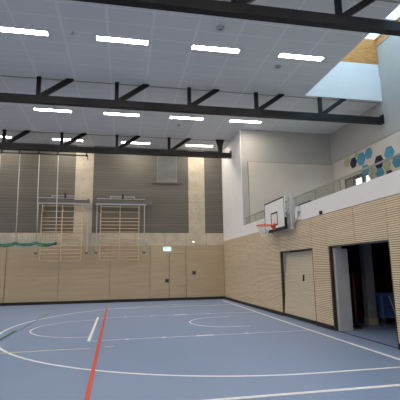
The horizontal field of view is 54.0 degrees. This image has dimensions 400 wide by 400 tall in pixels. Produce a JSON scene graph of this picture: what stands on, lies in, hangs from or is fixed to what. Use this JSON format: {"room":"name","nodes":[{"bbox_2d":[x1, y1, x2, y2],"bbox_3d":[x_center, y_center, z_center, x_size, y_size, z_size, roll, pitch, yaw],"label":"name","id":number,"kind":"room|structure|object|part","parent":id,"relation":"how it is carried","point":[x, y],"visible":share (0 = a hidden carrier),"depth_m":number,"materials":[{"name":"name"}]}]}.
{"room":"sports hall","nodes":[
{"label":"sports hall","id":0,"kind":"room"},
{"bbox_2d":[0,142,224,302],"bbox_3d":[-4.405,1.148,20.082,21.040,7.920,0.370,1,-10,-11],"label":"wall","id":1,"kind":"structure","parent":0,"point":[178,215],"depth_m":19.83,"materials":[{"name":"grey wood"}]},
{"bbox_3d":[-10.404,3.483,18.307,2.444,2.614,0.020,1,-10,-11],"label":"wood panel","id":2,"kind":"part","parent":1,"relation":"part of","materials":[{"name":"beige wood"}]},
{"bbox_3d":[-8.014,3.526,18.771,2.374,2.614,0.020,1,-10,-11],"label":"wood panel","id":3,"kind":"part","parent":1,"relation":"part of","materials":[{"name":"beige wood"}]},
{"bbox_2d":[34,191,89,260],"bbox_3d":[-6.695,1.268,19.216,2.480,3.380,0.430,1,-10,-11],"label":"wall bars","id":4,"kind":"object","parent":1,"relation":"attached to","point":[40,201],"visible":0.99,"depth_m":19.12,"materials":[{"name":"brown wood"}]},
{"bbox_3d":[-6.706,-0.099,19.320,2.350,0.030,0.030,1,-10,-11],"label":"rail","id":5,"kind":"part","parent":4,"relation":"part of","materials":[{"name":"silver metal"}]},
{"bbox_3d":[-6.682,0.172,19.251,2.480,0.070,0.060,1,-10,-11],"label":"rail","id":6,"kind":"part","parent":4,"relation":"part of","materials":[{"name":"silver metal"}]},
{"bbox_3d":[-5.523,1.388,19.256,0.044,2.360,0.040,1,-10,-11],"label":"leg","id":7,"kind":"part","parent":4,"relation":"part of","materials":[{"name":"silver metal"}]},
{"bbox_3d":[-5.653,3.568,19.229,2.384,2.614,0.020,1,-10,-11],"label":"wood panel","id":8,"kind":"part","parent":1,"relation":"part of","materials":[{"name":"beige wood"}]},
{"bbox_2d":[0,296,224,305],"bbox_3d":[-6.672,4.913,18.804,16.235,0.135,0.075,1,-10,-11],"label":"baseboard","id":9,"kind":"structure","parent":1,"relation":"attached to","point":[216,297],"depth_m":19.18,"materials":[{"name":"black rubber"}]},
{"bbox_2d":[94,195,151,259],"bbox_3d":[-3.819,1.319,19.774,2.800,3.380,0.430,1,-10,-11],"label":"wall bars","id":10,"kind":"object","parent":1,"relation":"attached to","point":[144,203],"visible":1,"depth_m":19.64,"materials":[{"name":"brown wood"}]},
{"bbox_3d":[-5.091,1.396,19.339,0.044,2.360,0.040,1,-10,-11],"label":"leg","id":11,"kind":"part","parent":10,"relation":"part of","materials":[{"name":"silver metal"}]},
{"bbox_3d":[-3.987,-0.051,19.848,2.350,0.030,0.030,1,-10,-11],"label":"rail","id":12,"kind":"part","parent":10,"relation":"part of","materials":[{"name":"silver metal"}]},
{"bbox_3d":[-3.963,0.221,19.779,2.480,0.070,0.060,1,-10,-11],"label":"rail","id":13,"kind":"part","parent":10,"relation":"part of","materials":[{"name":"silver metal"}]},
{"bbox_3d":[-2.804,1.437,19.783,0.044,2.360,0.040,1,-10,-11],"label":"leg","id":14,"kind":"part","parent":10,"relation":"part of","materials":[{"name":"silver metal"}]},
{"bbox_3d":[-2.672,0.137,20.379,0.360,0.240,0.099,1,-10,-11],"label":"plate","id":15,"kind":"part","parent":10,"relation":"part of","materials":[{"name":"grey metal"}]},
{"bbox_3d":[-3.496,3.607,19.647,1.959,2.614,0.020,1,-10,-11],"label":"wood panel","id":16,"kind":"part","parent":1,"relation":"part of","materials":[{"name":"beige wood"}]},
{"bbox_3d":[-2.049,3.632,19.928,0.939,2.614,0.020,1,-10,-11],"label":"wood panel","id":17,"kind":"part","parent":1,"relation":"part of","materials":[{"name":"beige wood"}]},
{"bbox_2d":[152,156,181,183],"bbox_3d":[-1.752,-1.680,20.927,1.570,1.620,0.110,1,-10,-11],"label":"window","id":18,"kind":"structure","parent":1,"relation":"in","point":[166,165],"depth_m":20.95,"materials":[{"name":"grey glass"}]},
{"bbox_3d":[-1.738,-0.913,20.784,1.570,0.060,0.090,1,-10,-11],"label":"sill","id":19,"kind":"part","parent":18,"relation":"part of","materials":[{"name":"grey metal"}]},
{"bbox_3d":[-1.757,-1.706,20.953,1.070,1.560,0.028,1,-10,-11],"label":"frame","id":20,"kind":"part","parent":18,"relation":"part of","materials":[{"name":"grey"}]},
{"bbox_2d":[169,253,185,297],"bbox_3d":[-1.144,3.911,20.073,0.863,2.332,0.050,1,-10,-11],"label":"door","id":21,"kind":"structure","parent":1,"relation":"in","point":[177,262],"depth_m":20.05,"materials":[{"name":"beige wood"}]},
{"bbox_3d":[-1.130,4.654,19.929,0.843,0.574,0.020,1,-10,-11],"label":"panel","id":22,"kind":"part","parent":21,"relation":"part of","materials":[{"name":"beige wood"}]},
{"bbox_3d":[-1.163,2.555,20.292,0.849,0.394,0.020,1,-10,-11],"label":"wood panel","id":23,"kind":"part","parent":1,"relation":"part of","materials":[{"name":"beige wood"}]},
{"bbox_3d":[0.280,3.674,20.380,2.004,2.614,0.020,1,-10,-11],"label":"wood panel","id":24,"kind":"part","parent":1,"relation":"part of","materials":[{"name":"beige wood"}]},
{"bbox_2d":[0,0,399,150],"bbox_3d":[-2.130,-5.055,8.401,20.840,0.250,25.335,1,-10,-11],"label":"ceiling","id":25,"kind":"structure","parent":0,"point":[169,60],"depth_m":12.49,"materials":[{"name":"tile"}]},
{"bbox_2d":[0,26,49,35],"bbox_3d":[-4.807,-4.516,10.491,1.460,0.016,0.240,1,-10,-11],"label":"recessed light","id":26,"kind":"object","parent":25,"relation":"in","point":[2,28],"visible":1,"depth_m":10.51,"materials":[{"name":"white plastic"}]},
{"bbox_2d":[33,108,71,112],"bbox_3d":[-5.891,-3.592,15.731,1.460,0.016,0.240,1,-10,-11],"label":"recessed light","id":27,"kind":"object","parent":25,"relation":"in","point":[35,109],"visible":1,"depth_m":15.73,"materials":[{"name":"white plastic"}]},
{"bbox_2d":[52,138,82,140],"bbox_3d":[-6.508,-2.961,19.326,1.460,0.016,0.240,1,-10,-11],"label":"recessed light","id":28,"kind":"object","parent":25,"relation":"in","point":[52,138],"visible":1,"depth_m":19.27,"materials":[{"name":"white plastic"}]},
{"bbox_2d":[0,129,231,158],"bbox_3d":[-6.420,-2.738,18.212,16.235,1.023,0.220,1,-10,-11],"label":"roof truss","id":29,"kind":"object","parent":25,"relation":"attached to","point":[5,145],"visible":0.95,"depth_m":18.51,"materials":[{"name":"metal"}]},
{"bbox_3d":[-8.855,-2.857,17.764,0.130,0.680,0.100,1,-10,-11],"label":"web post","id":30,"kind":"part","parent":29,"relation":"part of","materials":[{"name":"metal"}]},
{"bbox_2d":[0,150,87,158],"bbox_3d":[-9.786,-2.139,17.609,9.220,0.280,0.120,1,-10,-11],"label":"rail","id":31,"kind":"object","parent":29,"relation":"hanging from","point":[19,151],"visible":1,"depth_m":18.12,"materials":[{"name":"metal"}]},
{"bbox_2d":[15,154,19,241],"bbox_3d":[-8.161,-0.129,17.606,0.102,4.029,0.042,1,-10,-11],"label":"rope","id":32,"kind":"object","parent":31,"relation":"hanging from","point":[19,154],"visible":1,"depth_m":17.59,"materials":[{"name":"fabric"}]},
{"bbox_2d":[0,235,56,248],"bbox_3d":[-8.888,1.807,17.122,5.057,0.696,0.176,1,-10,-11],"label":"net","id":33,"kind":"object","parent":32,"relation":"hanging from","point":[36,243],"visible":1,"depth_m":17.30,"materials":[{"name":"teal fabric"}]},
{"bbox_2d":[36,155,39,240],"bbox_3d":[-7.326,-0.114,17.768,0.122,4.029,0.042,1,-10,-11],"label":"rope","id":34,"kind":"object","parent":31,"relation":"hanging from","point":[39,155],"visible":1,"depth_m":17.73,"materials":[{"name":"fabric"}]},
{"bbox_2d":[55,155,58,241],"bbox_3d":[-6.521,-0.099,17.924,0.102,4.029,0.042,1,-10,-11],"label":"rope","id":35,"kind":"object","parent":31,"relation":"hanging from","point":[58,155],"visible":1,"depth_m":17.90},
{"bbox_3d":[-6.411,-2.814,18.238,0.130,0.680,0.100,1,-10,-11],"label":"web post","id":36,"kind":"part","parent":29,"relation":"part of","materials":[{"name":"metal"}]},
{"bbox_3d":[-3.958,-2.770,18.714,0.130,0.680,0.100,1,-10,-11],"label":"web post","id":37,"kind":"part","parent":29,"relation":"part of","materials":[{"name":"metal"}]},
{"bbox_2d":[103,112,139,116],"bbox_3d":[-3.241,-3.545,16.245,1.460,0.016,0.240,1,-10,-11],"label":"recessed light","id":38,"kind":"object","parent":25,"relation":"in","point":[104,113],"visible":1,"depth_m":16.24,"materials":[{"name":"white plastic"}]},
{"bbox_2d":[104,113,138,115],"bbox_3d":[-3.241,-3.546,16.246,1.400,0.010,0.200,1,-10,-11],"label":"diffuser","id":39,"kind":"object","parent":38,"relation":"attached to","point":[122,114],"depth_m":16.25,"materials":[{"name":"white plastic"}]},
{"bbox_2d":[95,35,148,44],"bbox_3d":[-2.166,-4.469,11.003,1.460,0.016,0.240,1,-10,-11],"label":"recessed light","id":40,"kind":"object","parent":25,"relation":"in","point":[98,38],"visible":1,"depth_m":10.99,"materials":[{"name":"white plastic"}]},
{"bbox_2d":[121,141,149,143],"bbox_3d":[-3.269,-2.903,19.954,1.460,0.016,0.240,1,-10,-11],"label":"recessed light","id":41,"kind":"object","parent":25,"relation":"in","point":[121,141],"visible":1,"depth_m":19.93,"materials":[{"name":"white plastic"}]},
{"bbox_2d":[170,116,203,119],"bbox_3d":[-0.561,-3.497,16.765,1.460,0.016,0.240,1,-10,-11],"label":"recessed light","id":42,"kind":"object","parent":25,"relation":"in","point":[173,117],"visible":1,"depth_m":16.77,"materials":[{"name":"white plastic"}]},
{"bbox_2d":[0,76,383,124],"bbox_3d":[-3.129,-3.628,13.365,20.820,1.023,0.220,1,-10,-11],"label":"roof truss","id":43,"kind":"object","parent":25,"relation":"attached to","point":[42,98],"visible":0.95,"depth_m":13.73,"materials":[{"name":"metal"}]},
{"bbox_3d":[-5.321,-3.743,12.964,0.130,0.680,0.100,1,-10,-11],"label":"web post","id":44,"kind":"part","parent":43,"relation":"part of","materials":[{"name":"metal"}]},
{"bbox_3d":[-2.847,-3.699,13.444,0.130,0.680,0.100,1,-10,-11],"label":"web post","id":45,"kind":"part","parent":43,"relation":"part of","materials":[{"name":"metal"}]},
{"bbox_3d":[-0.384,-3.655,13.921,0.130,0.680,0.100,1,-10,-11],"label":"web post","id":46,"kind":"part","parent":43,"relation":"part of","materials":[{"name":"metal"}]},
{"bbox_3d":[2.061,-3.611,14.396,0.130,0.680,0.100,1,-10,-11],"label":"web post","id":47,"kind":"part","parent":43,"relation":"part of","materials":[{"name":"metal"}]},
{"bbox_3d":[4.544,-3.566,14.877,0.130,0.680,0.100,1,-10,-11],"label":"web post","id":48,"kind":"part","parent":43,"relation":"part of","materials":[{"name":"metal"}]},
{"bbox_2d":[185,144,213,146],"bbox_3d":[-0.029,-2.845,20.582,1.460,0.016,0.240,1,-10,-11],"label":"recessed light","id":49,"kind":"object","parent":25,"relation":"in","point":[186,144],"visible":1,"depth_m":20.54,"materials":[{"name":"white plastic"}]},
{"bbox_2d":[0,0,399,141],"bbox_3d":[-3.144,-4.014,13.531,20.840,0.020,10.975,1,-10,-11],"label":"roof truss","id":50,"kind":"structure","parent":25,"relation":"attached to","point":[376,0],"depth_m":14.33,"materials":[{"name":"black metal"}]},
{"bbox_2d":[191,44,240,53],"bbox_3d":[0.464,-4.422,11.514,1.460,0.016,0.240,1,-10,-11],"label":"recessed light","id":51,"kind":"object","parent":25,"relation":"in","point":[193,47],"visible":1,"depth_m":11.51,"materials":[{"name":"white plastic"}]},
{"bbox_2d":[216,26,223,30],"bbox_3d":[0.539,-4.579,10.511,0.200,0.050,0.200,1,-10,-11],"label":"smoke detector","id":52,"kind":"object","parent":25,"relation":"attached to","point":[219,28],"visible":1,"depth_m":10.47,"materials":[{"name":"grey plastic"}]},
{"bbox_2d":[72,0,399,35],"bbox_3d":[-2.084,-4.561,8.067,20.820,1.023,0.220,1,-10,-11],"label":"roof truss","id":53,"kind":"object","parent":25,"relation":"attached to","point":[239,9],"visible":1,"depth_m":8.66,"materials":[{"name":"metal"}]},
{"bbox_3d":[3.203,-4.542,9.117,0.130,0.680,0.100,1,-10,-11],"label":"web post","id":54,"kind":"part","parent":53,"relation":"part of","materials":[{"name":"metal"}]},
{"bbox_2d":[229,119,261,122],"bbox_3d":[2.001,-3.451,17.262,1.460,0.016,0.240,1,-10,-11],"label":"recessed light","id":55,"kind":"object","parent":25,"relation":"in","point":[230,120],"visible":1,"depth_m":17.25,"materials":[{"name":"white plastic"}]},
{"bbox_2d":[277,53,324,60],"bbox_3d":[3.095,-4.374,12.024,1.460,0.016,0.240,1,-10,-11],"label":"recessed light","id":56,"kind":"object","parent":25,"relation":"in","point":[281,55],"visible":1,"depth_m":12.02,"materials":[{"name":"white plastic"}]},
{"bbox_2d":[0,299,399,399],"bbox_3d":[-1.930,2.989,7.153,21.040,0.209,25.585,1,-10,-11],"label":"floor","id":57,"kind":"structure","parent":0,"point":[212,349],"depth_m":7.29,"materials":[{"name":"blue rubber"}]},
{"bbox_2d":[352,272,362,328],"bbox_3d":[4.082,2.627,10.334,0.280,1.420,0.280,1,-10,-11],"label":"pole","id":58,"kind":"object","parent":57,"relation":"on","point":[357,326],"visible":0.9,"depth_m":10.28,"materials":[{"name":"red paint"}]},
{"bbox_2d":[359,243,378,324],"bbox_3d":[4.688,2.267,10.972,0.280,2.330,0.220,1,-10,-11],"label":"pillar","id":59,"kind":"structure","parent":57,"relation":"on","point":[365,252],"depth_m":10.88,"materials":[{"name":"beige concrete"}]},
{"bbox_2d":[349,274,392,317],"bbox_3d":[4.975,3.079,12.670,2.900,1.300,0.750,1,-10,-11],"label":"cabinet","id":60,"kind":"object","parent":57,"relation":"on","point":[383,282],"visible":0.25,"depth_m":12.37,"materials":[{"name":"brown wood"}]},
{"bbox_3d":[4.687,3.010,12.273,0.700,1.190,0.030,1,-10,-11],"label":"door","id":61,"kind":"part","parent":60,"relation":"part of","materials":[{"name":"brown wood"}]},
{"bbox_3d":[5.393,3.022,12.411,0.700,1.190,0.030,1,-10,-11],"label":"door","id":62,"kind":"part","parent":60,"relation":"part of","materials":[{"name":"wood"}]},
{"bbox_3d":[6.100,3.035,12.548,0.700,1.190,0.030,1,-10,-11],"label":"door","id":63,"kind":"part","parent":60,"relation":"part of","materials":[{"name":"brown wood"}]},
{"bbox_2d":[375,291,394,324],"bbox_3d":[5.572,3.058,11.223,1.420,0.830,0.882,1,-10,-11],"label":"trolley","id":64,"kind":"object","parent":57,"relation":"on","point":[384,299],"visible":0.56,"depth_m":10.77,"materials":[{"name":"blue"}]},
{"bbox_2d":[221,129,399,342],"bbox_3d":[5.999,-0.885,9.269,4.805,7.920,25.335,1,-10,-11],"label":"wall","id":65,"kind":"structure","parent":0,"point":[264,167],"depth_m":15.97,"materials":[{"name":"white paint"}]},
{"bbox_3d":[1.788,3.153,18.035,0.020,2.848,5.247,1,-10,-11],"label":"wood panel","id":66,"kind":"part","parent":65,"relation":"part of","materials":[{"name":"beige wood"}]},
{"bbox_3d":[2.512,2.507,14.364,0.020,2.848,2.312,1,-10,-11],"label":"wood panel","id":67,"kind":"part","parent":65,"relation":"part of","materials":[{"name":"beige wood"}]},
{"bbox_2d":[256,193,300,236],"bbox_3d":[2.364,0.545,12.932,0.886,1.258,2.430,1,-10,-11],"label":"basketball hoop","id":68,"kind":"object","parent":65,"relation":"attached to","point":[274,211],"visible":1,"depth_m":12.82,"materials":[{"name":"white plastic"}]},
{"bbox_3d":[2.683,0.484,13.014,0.070,1.120,1.795,1,-10,-11],"label":"carrier frame","id":69,"kind":"part","parent":68,"relation":"part of","materials":[{"name":"grey metal"}]},
{"bbox_3d":[4.320,0.086,18.136,4.250,3.640,0.050,1,-10,-11],"label":"panel","id":70,"kind":"part","parent":65,"relation":"part of","materials":[{"name":"white paint"}]},
{"bbox_3d":[2.940,1.128,12.286,0.020,0.852,2.302,1,-10,-11],"label":"wood panel","id":71,"kind":"part","parent":65,"relation":"part of","materials":[{"name":"beige wood"}]},
{"bbox_2d":[280,248,317,324],"bbox_3d":[2.990,2.595,12.038,0.084,2.100,2.320,1,-10,-11],"label":"door frame","id":72,"kind":"structure","parent":65,"relation":"attached to","point":[281,253],"depth_m":13.06,"materials":[{"name":"brown metal"}]},
{"bbox_2d":[284,250,315,324],"bbox_3d":[3.070,2.607,12.039,0.220,2.056,2.255,1,-10,-11],"label":"door","id":73,"kind":"structure","parent":65,"relation":"in","point":[299,281],"depth_m":11.98,"materials":[{"name":"brown wood"}]},
{"bbox_2d":[225,297,399,349],"bbox_3d":[3.718,2.913,8.106,0.042,0.110,25.249,1,-10,-11],"label":"baseboard","id":74,"kind":"structure","parent":65,"relation":"attached to","point":[327,326],"depth_m":13.97,"materials":[{"name":"black rubber"}]},
{"bbox_3d":[3.255,1.844,10.598,0.020,2.848,0.802,1,-10,-11],"label":"wood panel","id":75,"kind":"part","parent":65,"relation":"part of","materials":[{"name":"beige wood"}]},
{"bbox_2d":[245,153,399,220],"bbox_3d":[4.075,-0.879,7.014,0.130,0.358,21.670,1,-10,-11],"label":"glass railing","id":76,"kind":"object","parent":65,"relation":"on","point":[398,154],"visible":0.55,"depth_m":9.92,"materials":[{"name":"grey"}]},
{"bbox_3d":[3.349,2.191,10.080,0.020,1.983,0.100,1,-10,-11],"label":"wood panel","id":77,"kind":"part","parent":65,"relation":"part of","materials":[{"name":"beige wood"}]},
{"bbox_3d":[3.442,0.679,9.739,0.020,0.852,1.292,1,-10,-11],"label":"wood panel","id":78,"kind":"part","parent":65,"relation":"part of","materials":[{"name":"beige wood"}]},
{"bbox_2d":[332,249,352,330],"bbox_3d":[3.628,2.267,9.998,0.350,2.030,0.120,1,-10,-11],"label":"panel","id":79,"kind":"object","parent":65,"relation":"attached to","point":[340,257],"visible":1,"depth_m":9.94,"materials":[{"name":"grey metal"}]},
{"bbox_2d":[328,240,398,342],"bbox_3d":[3.614,2.038,8.877,0.084,2.100,2.380,1,-10,-11],"label":"door frame","id":80,"kind":"structure","parent":65,"relation":"attached to","point":[333,291],"depth_m":9.90,"materials":[{"name":"brown metal"}]},
{"bbox_3d":[3.679,0.468,8.540,0.020,0.852,1.152,1,-10,-11],"label":"wood panel","id":81,"kind":"part","parent":65,"relation":"part of","materials":[{"name":"beige wood"}]},
{"bbox_3d":[4.039,1.143,6.620,0.020,2.848,2.432,1,-10,-11],"label":"wood panel","id":82,"kind":"part","parent":65,"relation":"part of","materials":[{"name":"beige wood"}]},
{"bbox_2d":[292,242,390,274],"bbox_3d":[5.809,2.103,10.394,4.245,2.420,7.400,1,-10,-11],"label":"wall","id":83,"kind":"structure","parent":0,"point":[380,250],"depth_m":14.18,"materials":[{"name":"black"}]},
{"bbox_2d":[304,18,399,101],"bbox_3d":[7.135,-6.683,6.690,3.360,2.610,17.940,1,-10,-11],"label":"wall","id":84,"kind":"structure","parent":0,"point":[356,77],"depth_m":15.30,"materials":[{"name":"white paint"}]},
{"bbox_2d":[365,15,399,39],"bbox_3d":[7.115,-8.001,6.918,3.360,0.065,17.940,1,-10,-11],"label":"window","id":85,"kind":"structure","parent":84,"relation":"in","point":[398,17],"depth_m":14.55,"materials":[{"name":"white glass"}]},
{"bbox_2d":[331,35,399,192],"bbox_3d":[8.617,-2.430,8.204,0.325,10.520,21.750,1,-10,-11],"label":"wall","id":86,"kind":"structure","parent":0,"point":[351,138],"depth_m":15.43,"materials":[{"name":"grey paint"}]},
{"bbox_2d":[344,158,349,166],"bbox_3d":[6.604,-1.677,17.650,0.022,0.398,0.460,1,-10,-11],"label":"panel","id":87,"kind":"object","parent":86,"relation":"attached to","point":[347,161],"visible":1,"depth_m":17.59,"materials":[{"name":"beige fabric"}]},
{"bbox_2d":[350,157,356,167],"bbox_3d":[6.699,-1.623,17.153,0.022,0.433,0.500,1,-10,-11],"label":"panel","id":88,"kind":"object","parent":86,"relation":"attached to","point":[353,162],"visible":1,"depth_m":17.13,"materials":[{"name":"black fabric"}]},
{"bbox_2d":[345,173,366,188],"bbox_3d":[6.838,0.264,16.719,0.080,2.730,1.910,1,-10,-11],"label":"door","id":89,"kind":"structure","parent":86,"relation":"in","point":[349,182],"depth_m":17.21,"materials":[{"name":"grey"}]},
{"bbox_3d":[6.714,0.401,17.296,0.040,2.660,0.540,1,-10,-11],"label":"panel","id":90,"kind":"part","parent":89,"relation":"part of","materials":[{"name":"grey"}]},
{"bbox_2d":[357,152,364,165],"bbox_3d":[6.808,-1.730,16.604,0.022,0.520,0.600,1,-10,-11],"label":"panel","id":91,"kind":"object","parent":86,"relation":"attached to","point":[361,157],"visible":1,"depth_m":16.56,"materials":[{"name":"blue fabric"}]},
{"bbox_2d":[361,164,368,176],"bbox_3d":[6.858,-1.225,16.297,0.022,0.468,0.540,1,-10,-11],"label":"panel","id":92,"kind":"object","parent":86,"relation":"attached to","point":[364,172],"visible":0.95,"depth_m":16.27,"materials":[{"name":"blue fabric"}]},
{"bbox_2d":[365,147,371,158],"bbox_3d":[6.907,-1.909,16.106,0.022,0.433,0.500,1,-10,-11],"label":"panel","id":93,"kind":"object","parent":86,"relation":"attached to","point":[368,153],"visible":1,"depth_m":16.09,"materials":[{"name":"blue fabric"}]},
{"bbox_2d":[368,167,376,179],"bbox_3d":[6.946,-1.064,15.831,0.022,0.468,0.540,1,-10,-11],"label":"panel","id":94,"kind":"object","parent":86,"relation":"attached to","point":[374,171],"visible":0.75,"depth_m":15.75,"materials":[{"name":"beige fabric"}]},
{"bbox_2d":[374,155,382,168],"bbox_3d":[7.030,-1.499,15.438,0.022,0.485,0.560,1,-10,-11],"label":"panel","id":95,"kind":"object","parent":86,"relation":"attached to","point":[378,158],"visible":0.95,"depth_m":15.44,"materials":[{"name":"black fabric"}]},
{"bbox_2d":[376,167,383,176],"bbox_3d":[7.037,-1.045,15.359,0.022,0.416,0.480,1,-10,-11],"label":"panel","id":96,"kind":"object","parent":86,"relation":"attached to","point":[380,172],"visible":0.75,"depth_m":15.37,"materials":[{"name":"blue fabric"}]},
{"bbox_2d":[383,160,390,170],"bbox_3d":[7.116,-1.316,14.978,0.022,0.381,0.440,1,-10,-11],"label":"panel","id":97,"kind":"object","parent":86,"relation":"attached to","point":[386,165],"visible":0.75,"depth_m":14.97,"materials":[{"name":"beige fabric"}]},
{"bbox_2d":[384,146,393,157],"bbox_3d":[7.149,-1.775,14.848,0.022,0.502,0.580,1,-10,-11],"label":"panel","id":98,"kind":"object","parent":86,"relation":"attached to","point":[389,151],"visible":0.75,"depth_m":14.82,"materials":[{"name":"blue fabric"}]},
{"bbox_2d":[392,156,399,167],"bbox_3d":[7.230,-1.438,14.401,0.022,0.468,0.540,1,-10,-11],"label":"panel","id":99,"kind":"object","parent":86,"relation":"attached to","point":[396,161],"visible":0.71,"depth_m":14.42,"materials":[{"name":"blue fabric"}]}
]}

